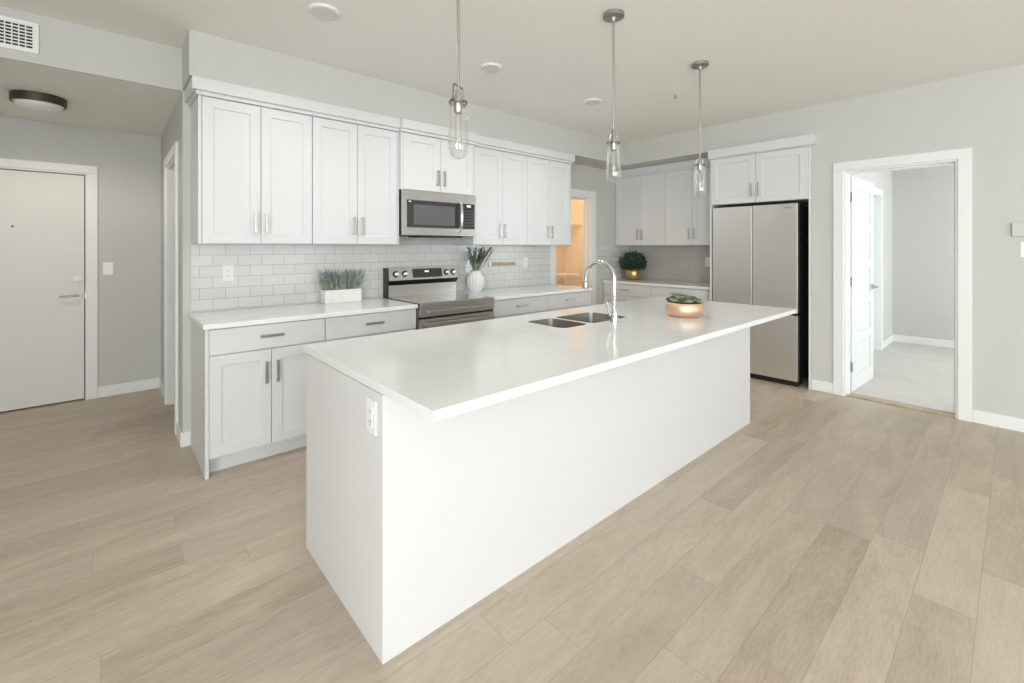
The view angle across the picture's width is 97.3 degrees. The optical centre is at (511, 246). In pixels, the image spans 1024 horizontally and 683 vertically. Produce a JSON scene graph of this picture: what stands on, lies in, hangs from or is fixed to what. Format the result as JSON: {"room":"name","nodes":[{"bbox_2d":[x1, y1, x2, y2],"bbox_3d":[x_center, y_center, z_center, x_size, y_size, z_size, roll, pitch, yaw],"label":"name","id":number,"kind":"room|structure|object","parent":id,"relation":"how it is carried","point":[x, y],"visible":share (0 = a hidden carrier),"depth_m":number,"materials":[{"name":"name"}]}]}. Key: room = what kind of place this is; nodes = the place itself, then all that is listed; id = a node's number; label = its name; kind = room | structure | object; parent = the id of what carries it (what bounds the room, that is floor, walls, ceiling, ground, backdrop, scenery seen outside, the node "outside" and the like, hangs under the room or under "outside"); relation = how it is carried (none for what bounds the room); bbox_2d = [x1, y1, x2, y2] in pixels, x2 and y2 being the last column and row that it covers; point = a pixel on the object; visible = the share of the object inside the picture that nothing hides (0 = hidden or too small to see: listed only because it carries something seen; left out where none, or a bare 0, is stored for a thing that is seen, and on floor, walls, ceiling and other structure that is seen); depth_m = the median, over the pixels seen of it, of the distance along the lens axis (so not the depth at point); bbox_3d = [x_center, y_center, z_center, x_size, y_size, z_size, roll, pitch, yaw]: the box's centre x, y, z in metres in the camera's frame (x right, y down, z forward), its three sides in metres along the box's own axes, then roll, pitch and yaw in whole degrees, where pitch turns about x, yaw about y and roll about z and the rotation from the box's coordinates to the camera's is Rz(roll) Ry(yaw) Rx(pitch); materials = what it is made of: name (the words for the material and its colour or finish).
{"room":"kitchen","nodes":[
{"label":"kitchen","id":0,"kind":"room"},
{"bbox_2d":[0,116,160,386],"bbox_3d":[-4.785,0.100,3.316,3.475,2.560,0.120,0,0,-42],"label":"wall","id":1,"kind":"structure","parent":0,"point":[128,164],"depth_m":4.23,"materials":[{"name":"grey paint"}]},
{"bbox_2d":[0,169,85,411],"bbox_3d":[-4.189,0.365,3.779,0.892,2.030,0.107,0,0,-42],"label":"door","id":2,"kind":"structure","parent":1,"relation":"in","point":[43,294],"depth_m":3.90,"materials":[{"name":"white paint"}]},
{"bbox_2d":[0,158,97,399],"bbox_3d":[-4.217,0.324,3.811,1.056,2.113,0.138,0,0,-42],"label":"trim","id":3,"kind":"structure","parent":1,"relation":"attached to","point":[90,172],"depth_m":4.08,"materials":[{"name":"white wood"}]},
{"bbox_2d":[103,262,112,274],"bbox_3d":[-3.734,0.200,4.167,0.070,0.115,0.009,0,0,-42],"label":"light switch","id":4,"kind":"object","parent":1,"relation":"attached to","point":[107,266],"visible":1,"depth_m":4.17,"materials":[{"name":"white plastic"}]},
{"bbox_2d":[98,377,160,397],"bbox_3d":[-4.740,1.330,3.267,3.475,0.100,0.013,0,0,-42],"label":"baseboard","id":5,"kind":"structure","parent":1,"relation":"attached to","point":[122,388],"depth_m":4.26,"materials":[{"name":"white wood"}]},
{"bbox_2d":[0,58,181,136],"bbox_3d":[-4.303,-1.130,2.626,3.675,0.100,1.952,0,0,-42],"label":"ceiling","id":6,"kind":"structure","parent":0,"point":[93,101],"depth_m":3.28,"materials":[{"name":"white paint"}]},
{"bbox_2d":[9,90,66,112],"bbox_3d":[-3.399,-1.032,3.239,0.290,0.094,0.290,0,0,-42],"label":"hall ceiling light","id":7,"kind":"object","parent":6,"relation":"attached to","point":[31,100],"visible":1,"depth_m":3.17,"materials":[{"name":"brown metal"}]},
{"bbox_2d":[161,95,180,427],"bbox_3d":[-2.896,0.100,3.899,0.120,2.560,1.765,0,0,-42],"label":"wall","id":8,"kind":"structure","parent":0,"point":[171,134],"depth_m":3.50,"materials":[{"name":"grey paint"}]},
{"bbox_2d":[164,142,177,435],"bbox_3d":[-2.718,0.305,3.686,0.138,2.150,0.940,0,0,-42],"label":"trim","id":9,"kind":"structure","parent":8,"relation":"attached to","point":[171,171],"depth_m":3.94,"materials":[{"name":"white wood"}]},
{"bbox_2d":[159,378,182,447],"bbox_3d":[-2.857,1.330,3.756,0.013,0.100,1.765,0,0,-42],"label":"baseboard","id":10,"kind":"structure","parent":8,"relation":"attached to","point":[179,434],"depth_m":3.23,"materials":[{"name":"white wood"}]},
{"bbox_2d":[0,6,622,432],"bbox_3d":[-1.563,0.007,3.825,8.960,2.745,0.120,0,0,-42],"label":"wall","id":11,"kind":"structure","parent":0,"point":[65,45],"depth_m":3.05,"materials":[{"name":"grey paint"}]},
{"bbox_2d":[0,15,38,53],"bbox_3d":[-2.964,-1.221,2.488,0.489,0.178,0.010,0,0,-42],"label":"air vent","id":12,"kind":"object","parent":11,"relation":"in","point":[15,34],"visible":1,"depth_m":2.60,"materials":[{"name":"white plastic"}]},
{"bbox_2d":[183,431,190,446],"bbox_3d":[-0.514,1.330,4.673,4.705,0.100,0.013,0,0,-42],"label":"baseboard","id":13,"kind":"structure","parent":11,"relation":"attached to","point":[186,435],"depth_m":3.12,"materials":[{"name":"white wood"}]},
{"bbox_2d":[191,95,311,243],"bbox_3d":[-1.851,-0.496,3.233,0.700,0.952,0.379,0,0,-42],"label":"upper cabinet","id":14,"kind":"object","parent":11,"relation":"attached to","point":[251,165],"visible":1,"depth_m":3.08,"materials":[{"name":"white wood"}]},
{"bbox_2d":[312,117,398,244],"bbox_3d":[-1.325,-0.496,3.702,0.703,0.952,0.379,0,0,-42],"label":"upper cabinet","id":15,"kind":"object","parent":11,"relation":"attached to","point":[355,168],"visible":1,"depth_m":3.56,"materials":[{"name":"white wood"}]},
{"bbox_2d":[191,244,550,312],"bbox_3d":[-0.882,0.220,4.347,3.629,0.479,0.008,0,0,-42],"label":"tile backsplash","id":16,"kind":"structure","parent":11,"relation":"attached to","point":[265,275],"depth_m":3.66,"materials":[{"name":"white tile"}]},
{"bbox_2d":[222,265,233,280],"bbox_3d":[-2.065,0.190,3.281,0.070,0.115,0.008,0,0,-42],"label":"wall outlet","id":17,"kind":"object","parent":16,"relation":"attached to","point":[227,270],"visible":1,"depth_m":3.28,"materials":[{"name":"white plastic"}]},
{"bbox_2d":[226,268,230,277],"bbox_3d":[-2.064,0.190,3.279,0.034,0.068,0.002,0,0,-42],"label":"receptacle","id":18,"kind":"object","parent":17,"relation":"attached to","point":[228,270],"depth_m":3.28,"materials":[{"name":"white plastic"}]},
{"bbox_2d":[488,262,516,265],"bbox_3d":[-0.102,0.190,5.026,0.410,0.040,0.016,0,0,-42],"label":"wall strip","id":19,"kind":"object","parent":16,"relation":"attached to","point":[490,263],"visible":1,"depth_m":5.00,"materials":[{"name":"brown wood"}]},
{"bbox_2d":[523,257,527,266],"bbox_3d":[0.156,0.180,5.263,0.070,0.115,0.008,0,0,-42],"label":"wall outlet","id":20,"kind":"object","parent":16,"relation":"attached to","point":[525,259],"visible":1,"depth_m":5.26,"materials":[{"name":"white plastic"}]},
{"bbox_2d":[399,132,474,195],"bbox_3d":[-0.760,-0.730,4.186,0.781,0.484,0.409,0,0,-42],"label":"upper cabinet","id":21,"kind":"object","parent":11,"relation":"attached to","point":[430,164],"visible":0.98,"depth_m":4.02,"materials":[{"name":"white wood"}]},
{"bbox_2d":[184,76,574,163],"bbox_3d":[-0.753,-1.024,4.186,3.680,0.103,0.420,0,0,-42],"label":"trim","id":22,"kind":"structure","parent":21,"relation":"on","point":[196,86],"depth_m":3.50,"materials":[{"name":"white wood"}]},
{"bbox_2d":[399,189,475,237],"bbox_3d":[-0.741,-0.286,4.161,0.766,0.400,0.454,0,0,-42],"label":"microwave","id":23,"kind":"object","parent":21,"relation":"attached to","point":[422,214],"visible":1,"depth_m":4.00,"materials":[{"name":"silver metal"}]},
{"bbox_2d":[453,147,526,244],"bbox_3d":[-0.211,-0.496,4.696,0.713,0.952,0.379,0,0,-42],"label":"upper cabinet","id":24,"kind":"object","parent":11,"relation":"attached to","point":[500,177],"visible":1,"depth_m":4.56,"materials":[{"name":"white wood"}]},
{"bbox_2d":[527,156,570,244],"bbox_3d":[0.320,-0.496,5.170,0.708,0.952,0.379,0,0,-42],"label":"upper cabinet","id":25,"kind":"object","parent":11,"relation":"attached to","point":[548,181],"visible":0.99,"depth_m":5.03,"materials":[{"name":"white wood"}]},
{"bbox_2d":[551,189,595,305],"bbox_3d":[0.767,0.315,5.892,0.890,2.130,0.138,0,0,-42],"label":"trim","id":26,"kind":"structure","parent":11,"relation":"attached to","point":[588,197],"depth_m":6.09,"materials":[{"name":"white wood"}]},
{"bbox_2d":[596,245,628,280],"bbox_3d":[1.433,0.220,6.412,0.786,0.479,0.008,0,0,-42],"label":"tile backsplash","id":27,"kind":"structure","parent":11,"relation":"attached to","point":[612,255],"depth_m":6.36,"materials":[{"name":"white tile"}]},
{"bbox_2d":[182,29,811,170],"bbox_3d":[0.563,-1.222,3.960,5.368,0.285,2.510,0,0,-42],"label":"soffit","id":28,"kind":"structure","parent":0,"point":[204,55],"depth_m":4.06,"materials":[{"name":"grey paint"}]},
{"bbox_2d":[0,341,1023,682],"bbox_3d":[2.073,1.424,1.582,11.800,0.112,12.000,0,0,-42],"label":"floor","id":29,"kind":"structure","parent":0,"point":[828,538],"depth_m":1.95,"materials":[{"name":"wood"}]},
{"bbox_2d":[191,318,324,479],"bbox_3d":[-1.759,0.936,3.127,0.696,0.888,0.659,0,0,-42],"label":"base cabinet","id":30,"kind":"object","parent":29,"relation":"on","point":[248,383],"visible":0.93,"depth_m":2.87,"materials":[{"name":"white wood"}]},
{"bbox_2d":[324,309,415,341],"bbox_3d":[-1.232,0.936,3.598,0.712,0.888,0.659,0,0,-42],"label":"base cabinet","id":31,"kind":"object","parent":29,"relation":"on","point":[337,328],"visible":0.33,"depth_m":3.35,"materials":[{"name":"white wood"}]},
{"bbox_2d":[189,298,417,329],"bbox_3d":[-1.496,0.475,3.363,1.427,0.030,0.641,0,0,-42],"label":"countertop","id":32,"kind":"structure","parent":31,"relation":"on","point":[275,314],"depth_m":3.16,"materials":[{"name":"white stone"}]},
{"bbox_2d":[317,268,364,303],"bbox_3d":[-1.413,0.316,3.740,0.425,0.287,0.118,0,0,-42],"label":"trough","id":33,"kind":"object","parent":32,"relation":"on","point":[342,292],"visible":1,"depth_m":3.70,"materials":[{"name":"white ceramic"}]},
{"bbox_2d":[383,266,494,329],"bbox_3d":[-0.649,0.785,4.071,0.760,1.190,0.704,0,0,-42],"label":"range","id":34,"kind":"object","parent":29,"relation":"on","point":[432,288],"visible":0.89,"depth_m":4.05,"materials":[{"name":"silver metal"}]},
{"bbox_2d":[387,292,493,307],"bbox_3d":[-0.641,0.469,4.062,0.760,0.033,0.595,0,0,-42],"label":"cooktop","id":35,"kind":"object","parent":34,"relation":"in","point":[422,299],"depth_m":3.96,"materials":[{"name":"silver glass"}]},
{"bbox_2d":[493,295,546,318],"bbox_3d":[-0.106,0.936,4.602,0.721,0.888,0.659,0,0,-42],"label":"base cabinet","id":36,"kind":"object","parent":29,"relation":"on","point":[503,308],"visible":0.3,"depth_m":4.36,"materials":[{"name":"white wood"}]},
{"bbox_2d":[461,284,592,299],"bbox_3d":[0.160,0.475,4.841,1.456,0.030,0.641,0,0,-42],"label":"countertop","id":37,"kind":"structure","parent":36,"relation":"on","point":[537,290],"depth_m":4.72,"materials":[{"name":"white stone"}]},
{"bbox_2d":[467,247,492,291],"bbox_3d":[-0.349,0.228,4.630,0.340,0.464,0.209,0,0,-42],"label":"vase","id":38,"kind":"object","parent":37,"relation":"on","point":[475,279],"visible":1,"depth_m":4.57,"materials":[{"name":"white ceramic"}]},
{"bbox_2d":[306,327,749,664],"bbox_3d":[0.452,0.936,2.813,3.076,0.888,0.806,0,0,-42],"label":"kitchen island","id":39,"kind":"object","parent":29,"relation":"on","point":[412,524],"visible":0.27,"depth_m":1.85,"materials":[{"name":"white wood"}]},
{"bbox_2d":[366,397,375,435],"bbox_3d":[-0.484,0.580,1.545,0.008,0.115,0.070,0,0,-42],"label":"wall outlet","id":40,"kind":"object","parent":39,"relation":"attached to","point":[370,404],"visible":1,"depth_m":1.54,"materials":[{"name":"white plastic"}]},
{"bbox_2d":[368,405,372,427],"bbox_3d":[-0.485,0.580,1.544,0.002,0.068,0.034,0,0,-42],"label":"receptacle","id":41,"kind":"object","parent":40,"relation":"attached to","point":[370,407],"depth_m":1.54,"materials":[{"name":"white plastic"}]},
{"bbox_2d":[304,296,795,421],"bbox_3d":[0.568,0.475,2.726,3.124,0.030,1.132,0,0,-42],"label":"island countertop","id":42,"kind":"structure","parent":39,"relation":"on","point":[437,373],"depth_m":2.00,"materials":[{"name":"white stone"}]},
{"bbox_2d":[528,312,624,327],"bbox_3d":[0.422,0.569,2.869,0.638,0.217,0.318,0,0,-42],"label":"sink","id":43,"kind":"object","parent":42,"relation":"in","point":[589,317],"visible":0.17,"depth_m":3.01,"materials":[{"name":"silver metal"}]},
{"bbox_2d":[528,318,585,327],"bbox_3d":[0.271,0.569,2.734,0.233,0.217,0.318,0,0,-42],"label":"basin","id":44,"kind":"object","parent":43,"relation":"in","point":[553,322],"depth_m":2.86,"materials":[{"name":"silver metal"}]},
{"bbox_2d":[557,312,624,322],"bbox_3d":[0.519,0.569,2.956,0.378,0.217,0.318,0,0,-42],"label":"basin","id":45,"kind":"object","parent":43,"relation":"in","point":[589,317],"depth_m":3.13,"materials":[{"name":"silver metal"}]},
{"bbox_2d":[583,259,618,323],"bbox_3d":[0.531,0.269,2.794,0.101,0.381,0.266,0,0,-42],"label":"faucet","id":46,"kind":"object","parent":42,"relation":"on","point":[613,315],"visible":1,"depth_m":2.73,"materials":[{"name":"silver metal"}]},
{"bbox_2d":[665,294,704,317],"bbox_3d":[1.150,0.389,3.007,0.247,0.141,0.247,0,0,-42],"label":"succulent bowl","id":47,"kind":"object","parent":42,"relation":"on","point":[684,306],"visible":1,"depth_m":2.92,"materials":[{"name":"gold metal"}]},
{"bbox_2d":[546,291,590,311],"bbox_3d":[0.428,0.936,5.079,0.708,0.888,0.659,0,0,-42],"label":"base cabinet","id":48,"kind":"object","parent":29,"relation":"on","point":[562,301],"visible":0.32,"depth_m":4.83,"materials":[{"name":"white wood"}]},
{"bbox_2d":[603,282,649,303],"bbox_3d":[1.731,0.936,6.185,0.659,0.888,0.726,0,0,-42],"label":"base cabinet","id":49,"kind":"object","parent":29,"relation":"on","point":[625,292],"visible":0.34,"depth_m":5.97,"materials":[{"name":"white wood"}]},
{"bbox_2d":[650,286,707,300],"bbox_3d":[2.220,0.936,5.638,0.659,0.888,0.738,0,0,-42],"label":"base cabinet","id":50,"kind":"object","parent":29,"relation":"on","point":[655,291],"visible":0.21,"depth_m":5.45,"materials":[{"name":"white wood"}]},
{"bbox_2d":[602,278,709,289],"bbox_3d":[1.998,0.475,5.888,0.641,0.030,1.526,0,0,-42],"label":"countertop","id":51,"kind":"structure","parent":50,"relation":"on","point":[649,282],"depth_m":5.74,"materials":[{"name":"white stone"}]},
{"bbox_2d":[619,251,647,279],"bbox_3d":[1.716,0.254,6.366,0.386,0.411,0.414,0,0,-42],"label":"potted plant","id":52,"kind":"object","parent":51,"relation":"on","point":[632,272],"visible":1,"depth_m":6.28,"materials":[{"name":"green plant"}]},
{"bbox_2d":[713,202,808,386],"bbox_3d":[2.770,0.468,4.946,0.681,1.824,0.831,0,0,-42],"label":"refrigerator","id":53,"kind":"object","parent":29,"relation":"on","point":[761,252],"visible":0.82,"depth_m":4.61,"materials":[{"name":"silver metal"}]},
{"bbox_2d":[710,146,811,389],"bbox_3d":[2.793,0.204,4.920,0.759,2.352,0.972,0,0,-42],"label":"tall cabinet","id":54,"kind":"object","parent":29,"relation":"on","point":[784,176],"visible":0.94,"depth_m":4.65,"materials":[{"name":"white wood"}]},
{"bbox_2d":[708,134,815,159],"bbox_3d":[2.806,-1.024,4.910,0.755,0.103,1.012,0,0,-42],"label":"trim","id":55,"kind":"structure","parent":54,"relation":"on","point":[808,140],"depth_m":4.60,"materials":[{"name":"white wood"}]},
{"bbox_2d":[846,394,954,417],"bbox_3d":[3.348,1.373,3.916,0.040,0.014,0.753,0,0,-42],"label":"threshold","id":56,"kind":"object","parent":29,"relation":"on","point":[849,395],"depth_m":3.88,"materials":[{"name":"brown wood"}]},
{"bbox_2d":[0,0,1023,143],"bbox_3d":[1.772,-1.415,-0.003,9.240,0.100,10.037,0,0,-42],"label":"ceiling","id":57,"kind":"structure","parent":0,"point":[765,57],"depth_m":3.06,"materials":[{"name":"white paint"}]},
{"bbox_2d":[309,3,339,19],"bbox_3d":[-1.084,-1.357,2.604,0.166,0.016,0.166,0,0,-42],"label":"recessed light","id":58,"kind":"object","parent":57,"relation":"in","point":[320,10],"visible":1,"depth_m":2.58,"materials":[{"name":"white plastic"}]},
{"bbox_2d":[312,7,336,18],"bbox_3d":[-1.084,-1.351,2.604,0.131,0.006,0.131,0,0,-42],"label":"diffuser","id":59,"kind":"object","parent":58,"relation":"attached to","point":[320,12],"depth_m":2.59,"materials":[{"name":"white plastic"}]},
{"bbox_2d":[449,0,467,140],"bbox_3d":[-0.228,-0.868,1.908,0.124,0.994,0.124,0,0,-42],"label":"pendant light","id":60,"kind":"object","parent":57,"relation":"hanging from","point":[457,98],"visible":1,"depth_m":1.90,"materials":[{"name":"grey metal"}]},
{"bbox_2d":[454,90,462,113],"bbox_3d":[-0.228,-0.613,1.908,0.038,0.095,0.038,0,0,-42],"label":"socket","id":61,"kind":"object","parent":60,"relation":"attached to","point":[458,94],"depth_m":1.89,"materials":[{"name":"silver metal"}]},
{"bbox_2d":[480,62,501,72],"bbox_3d":[-0.157,-1.357,3.418,0.166,0.016,0.166,0,0,-42],"label":"recessed light","id":62,"kind":"object","parent":57,"relation":"in","point":[490,67],"visible":1,"depth_m":3.39,"materials":[{"name":"white plastic"}]},
{"bbox_2d":[483,65,499,71],"bbox_3d":[-0.157,-1.351,3.418,0.131,0.006,0.131,0,0,-42],"label":"diffuser","id":63,"kind":"object","parent":62,"relation":"attached to","point":[486,68],"depth_m":3.41,"materials":[{"name":"white plastic"}]},
{"bbox_2d":[584,98,601,104],"bbox_3d":[0.757,-1.357,4.218,0.166,0.016,0.166,0,0,-42],"label":"recessed light","id":64,"kind":"object","parent":57,"relation":"in","point":[592,101],"visible":1,"depth_m":4.18,"materials":[{"name":"white plastic"}]},
{"bbox_2d":[586,100,599,104],"bbox_3d":[0.757,-1.351,4.218,0.131,0.006,0.131,0,0,-42],"label":"diffuser","id":65,"kind":"object","parent":64,"relation":"attached to","point":[588,102],"depth_m":4.21,"materials":[{"name":"white plastic"}]},
{"bbox_2d":[603,8,623,169],"bbox_3d":[0.595,-0.868,2.641,0.124,0.994,0.124,0,0,-42],"label":"pendant light","id":66,"kind":"object","parent":57,"relation":"hanging from","point":[614,15],"visible":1,"depth_m":2.63,"materials":[{"name":"grey metal"}]},
{"bbox_2d":[610,134,616,150],"bbox_3d":[0.595,-0.613,2.641,0.038,0.095,0.038,0,0,-42],"label":"socket","id":67,"kind":"object","parent":66,"relation":"attached to","point":[613,145],"depth_m":2.63,"materials":[{"name":"silver metal"}]},
{"bbox_2d":[670,92,679,98],"bbox_3d":[1.455,-1.346,4.024,0.080,0.038,0.080,0,0,-42],"label":"sprinkler head","id":68,"kind":"object","parent":57,"relation":"attached to","point":[676,93],"visible":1,"depth_m":4.02},
{"bbox_2d":[691,60,708,188],"bbox_3d":[1.399,-0.868,3.356,0.124,0.994,0.124,0,0,-42],"label":"pendant light","id":69,"kind":"object","parent":57,"relation":"hanging from","point":[699,65],"visible":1,"depth_m":3.35,"materials":[{"name":"grey metal"}]},
{"bbox_2d":[697,158,702,170],"bbox_3d":[1.399,-0.613,3.356,0.038,0.095,0.038,0,0,-42],"label":"socket","id":70,"kind":"object","parent":69,"relation":"attached to","point":[699,167],"depth_m":3.34,"materials":[{"name":"silver metal"}]},
{"bbox_2d":[556,199,582,286],"bbox_3d":[0.476,0.150,6.827,2.800,2.460,1.645,0,0,-42],"label":"wall","id":71,"kind":"structure","parent":0,"point":[569,258],"depth_m":8.08,"materials":[{"name":"beige paint"}]},
{"bbox_2d":[556,273,579,284],"bbox_3d":[0.135,0.619,7.215,2.569,0.292,0.399,0,0,-42],"label":"wire shelf","id":72,"kind":"object","parent":71,"relation":"attached to","point":[557,274],"visible":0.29,"depth_m":7.77,"materials":[{"name":"white"}]},
{"bbox_2d":[850,171,891,340],"bbox_3d":[4.512,0.140,5.728,2.640,2.480,0.120,0,0,-42],"label":"wall","id":73,"kind":"structure","parent":0,"point":[882,180],"depth_m":6.27,"materials":[{"name":"grey paint"}]},
{"bbox_2d":[874,187,882,349],"bbox_3d":[4.559,0.315,5.758,0.910,2.130,0.138,0,0,-42],"label":"trim","id":74,"kind":"structure","parent":73,"relation":"attached to","point":[878,194],"depth_m":5.99,"materials":[{"name":"white wood"}]},
{"bbox_2d":[812,64,1023,418],"bbox_3d":[5.431,0.007,1.633,0.120,2.745,7.445,0,0,-42],"label":"wall","id":75,"kind":"structure","parent":0,"point":[983,112],"depth_m":3.54,"materials":[{"name":"grey paint"}]},
{"bbox_2d":[850,176,877,391],"bbox_3d":[3.479,0.350,4.470,0.738,2.030,0.144,0,0,-42],"label":"door","id":76,"kind":"structure","parent":75,"relation":"in","point":[862,286],"depth_m":4.42,"materials":[{"name":"white paint"}]},
{"bbox_2d":[833,147,971,421],"bbox_3d":[3.367,0.297,3.933,0.138,2.165,0.913,0,0,-42],"label":"trim","id":77,"kind":"structure","parent":75,"relation":"attached to","point":[962,157],"depth_m":3.75,"materials":[{"name":"white wood"}]},
{"bbox_2d":[812,379,1023,431],"bbox_3d":[5.342,1.330,1.633,0.013,0.100,7.325,0,0,-42],"label":"baseboard","id":78,"kind":"structure","parent":75,"relation":"attached to","point":[981,417],"depth_m":3.48,"materials":[{"name":"white wood"}]},
{"bbox_2d":[1012,222,1023,235],"bbox_3d":[3.805,-0.133,3.347,0.026,0.105,0.128,0,0,-42],"label":"thermostat","id":79,"kind":"object","parent":75,"relation":"attached to","point":[1017,227],"visible":1,"depth_m":3.36,"materials":[{"name":"grey plastic"}]},
{"bbox_2d":[1020,242,1023,256],"bbox_3d":[3.827,0.020,3.334,0.009,0.115,0.090,0,0,-42],"label":"light switch","id":80,"kind":"object","parent":75,"relation":"attached to","point":[1021,243],"visible":1,"depth_m":3.36,"materials":[{"name":"white plastic"}]},
{"bbox_2d":[891,164,953,170],"bbox_3d":[5.090,-1.150,4.675,3.420,0.100,5.000,0,0,-42],"label":"ceiling","id":81,"kind":"structure","parent":0,"point":[953,164],"depth_m":6.25,"materials":[{"name":"white paint"}]},
{"bbox_2d":[892,165,953,340],"bbox_3d":[6.287,0.140,5.811,0.120,2.480,4.900,0,0,-42],"label":"wall","id":82,"kind":"structure","parent":0,"point":[922,199],"depth_m":6.32,"materials":[{"name":"grey paint"}]},
{"bbox_2d":[883,334,953,347],"bbox_3d":[5.720,1.319,4.373,2.640,0.098,3.510,0,0,-42],"label":"baseboard","id":83,"kind":"structure","parent":82,"relation":"attached to","point":[899,338],"depth_m":6.29,"materials":[{"name":"white wood"}]},
{"bbox_3d":[2.610,0.007,5.786,0.120,2.745,2.510,0,0,-42],"label":"wall","id":84,"kind":"structure","parent":0,"visible":0},
{"bbox_2d":[616,173,664,245],"bbox_3d":[1.853,-0.496,6.266,0.369,0.952,0.768,0,0,-42],"label":"upper cabinet","id":85,"kind":"object","parent":84,"relation":"attached to","point":[640,200],"visible":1,"depth_m":6.15,"materials":[{"name":"white wood"}]},
{"bbox_2d":[614,158,709,178],"bbox_3d":[2.100,-1.024,5.986,0.375,0.103,1.533,0,0,-42],"label":"trim","id":86,"kind":"structure","parent":85,"relation":"on","point":[689,164],"depth_m":5.90,"materials":[{"name":"white wood"}]},
{"bbox_2d":[629,245,709,282],"bbox_3d":[2.241,0.220,6.104,0.008,0.479,1.526,0,0,-42],"label":"tile backsplash","id":87,"kind":"structure","parent":84,"relation":"attached to","point":[665,262],"depth_m":6.11,"materials":[{"name":"white tile"}]},
{"bbox_2d":[705,258,709,266],"bbox_3d":[2.516,0.194,5.783,0.008,0.115,0.070,0,0,-42],"label":"wall outlet","id":88,"kind":"object","parent":87,"relation":"attached to","point":[707,260],"visible":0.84,"depth_m":5.79,"materials":[{"name":"white plastic"}]},
{"bbox_2d":[665,167,709,244],"bbox_3d":[2.361,-0.496,5.697,0.369,0.952,0.754,0,0,-42],"label":"upper cabinet","id":89,"kind":"object","parent":84,"relation":"attached to","point":[687,205],"visible":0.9,"depth_m":5.65,"materials":[{"name":"white wood"}]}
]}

